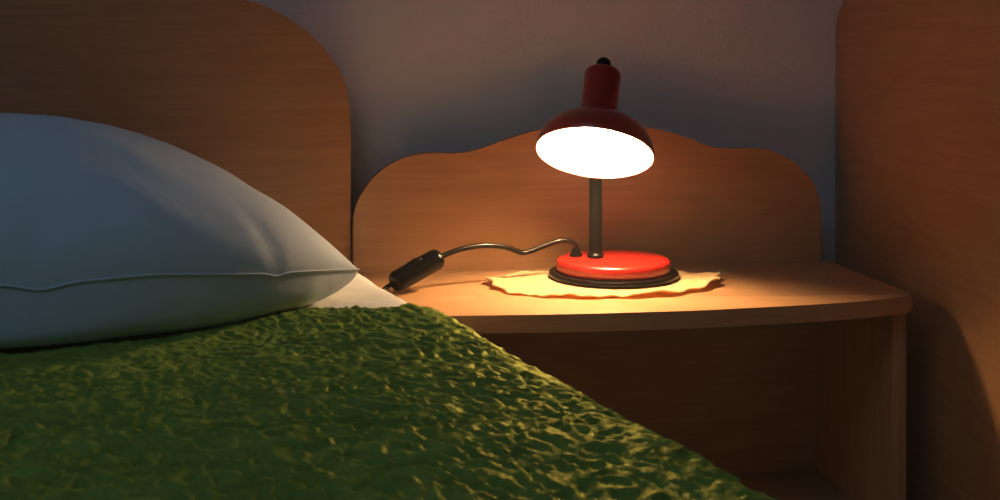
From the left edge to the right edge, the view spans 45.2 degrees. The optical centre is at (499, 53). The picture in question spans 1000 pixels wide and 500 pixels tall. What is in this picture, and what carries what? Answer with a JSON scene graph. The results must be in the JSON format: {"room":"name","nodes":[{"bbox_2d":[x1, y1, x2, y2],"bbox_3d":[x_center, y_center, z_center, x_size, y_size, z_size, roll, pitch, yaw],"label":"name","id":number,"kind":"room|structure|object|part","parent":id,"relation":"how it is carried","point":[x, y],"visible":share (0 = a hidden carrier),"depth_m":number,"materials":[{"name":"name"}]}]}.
{"room":"bedroom","nodes":[
{"label":"bedroom","id":0,"kind":"room"},
{"bbox_2d":[248,0,842,262],"bbox_3d":[-0.327,-0.482,1.605,4.400,2.500,0.120,0,0,-8],"label":"wall","id":1,"kind":"structure","parent":0,"point":[419,76],"depth_m":1.60,"materials":[{"name":"white paint"}]},
{"bbox_3d":[-0.112,0.798,0.076,4.400,0.060,3.208,0,0,-8],"label":"floor","id":2,"kind":"structure","parent":0,"visible":0},
{"bbox_2d":[0,0,350,261],"bbox_3d":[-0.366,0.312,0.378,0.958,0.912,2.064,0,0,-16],"label":"headboard","id":3,"kind":"object","parent":2,"relation":"on","point":[240,87],"visible":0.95,"depth_m":1.43,"materials":[{"name":"brown wood"}]},
{"bbox_2d":[295,273,406,308],"bbox_3d":[-0.330,0.329,0.413,0.888,0.220,1.965,0,0,-16],"label":"mattress","id":4,"kind":"object","parent":3,"relation":"on","point":[360,291],"visible":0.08,"depth_m":1.08,"materials":[{"name":"beige fabric"}]},
{"bbox_2d":[0,113,359,348],"bbox_3d":[-0.481,0.134,1.040,0.623,0.171,0.473,0,0,-35],"label":"pillow","id":5,"kind":"object","parent":4,"relation":"on","point":[108,232],"visible":1,"depth_m":0.93,"materials":[{"name":"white fabric"}]},
{"bbox_2d":[0,303,777,499],"bbox_3d":[-0.243,0.332,0.191,0.957,0.321,1.591,0,0,-16],"label":"bedspread","id":6,"kind":"object","parent":4,"relation":"on","point":[407,401],"visible":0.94,"depth_m":0.64,"materials":[{"name":"green fabric"}]},
{"bbox_2d":[352,127,911,499],"bbox_3d":[0.138,0.428,1.391,0.624,0.680,0.292,0,0,-8],"label":"nightstand","id":7,"kind":"object","parent":2,"relation":"on","point":[785,372],"visible":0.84,"depth_m":1.51,"materials":[{"name":"brown wood"}]},
{"bbox_2d":[485,269,720,297],"bbox_3d":[0.123,0.263,1.402,0.279,0.010,0.184,0,0,-8],"label":"doily","id":8,"kind":"object","parent":7,"relation":"on","point":[528,283],"visible":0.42,"depth_m":1.37,"materials":[{"name":"yellow fabric"}]},
{"bbox_2d":[382,57,678,291],"bbox_3d":[0.017,0.387,1.383,0.402,0.766,0.214,0,0,-8],"label":"table lamp","id":9,"kind":"object","parent":8,"relation":"on","point":[594,140],"visible":0.94,"depth_m":1.38,"materials":[{"name":"red plastic"}]},
{"bbox_3d":[-0.154,0.511,1.373,0.062,0.518,0.152,0,0,-8],"label":"cord","id":10,"kind":"part","parent":9,"relation":"part of","materials":[{"name":"black plastic"}]},
{"bbox_2d":[389,249,444,291],"bbox_3d":[-0.093,0.242,1.346,0.068,0.043,0.024,0,0,-33],"label":"switch","id":11,"kind":"object","parent":9,"relation":"attached to","point":[423,266],"depth_m":1.34,"materials":[{"name":"black plastic"}]},
{"bbox_3d":[0.010,0.229,1.404,0.182,0.019,0.015,0,0,-26],"label":"cord","id":12,"kind":"part","parent":9,"relation":"part of","materials":[{"name":"black plastic"}]},
{"bbox_3d":[0.106,0.079,1.350,0.132,0.135,0.126,0,0,-8],"label":"lamp shade","id":13,"kind":"part","parent":9,"relation":"part of","materials":[{"name":"red metal"}]},
{"bbox_3d":[0.114,0.158,1.429,0.020,0.170,0.020,0,0,-8],"label":"stem","id":14,"kind":"part","parent":9,"relation":"part of","materials":[{"name":"black metal"}]},
{"bbox_3d":[0.111,0.076,1.366,0.040,0.046,0.041,0,0,-8],"label":"bulb","id":15,"kind":"part","parent":9,"relation":"part of","materials":[{"name":"white glass"}]},
{"bbox_3d":[0.121,0.013,1.403,0.018,0.018,0.018,0,0,-8],"label":"knob","id":16,"kind":"part","parent":9,"relation":"part of","materials":[{"name":"black plastic"}]},
{"bbox_2d":[730,469,850,499],"bbox_3d":[0.136,0.547,1.417,0.581,0.018,0.204,0,0,-8],"label":"shelf","id":17,"kind":"object","parent":7,"relation":"attached to","point":[780,484],"depth_m":1.50,"materials":[{"name":"brown wood"}]},
{"bbox_3d":[0.433,0.527,1.453,0.017,0.481,0.216,0,0,-8],"label":"panel","id":18,"kind":"part","parent":7,"relation":"part of","materials":[{"name":"brown wood"}]},
{"bbox_2d":[835,0,999,499],"bbox_3d":[0.971,-0.195,1.370,0.946,1.925,0.691,0,0,-8],"label":"wardrobe","id":19,"kind":"object","parent":2,"relation":"on","point":[917,82],"visible":0.9,"depth_m":1.39,"materials":[{"name":"brown wood"}]}
]}

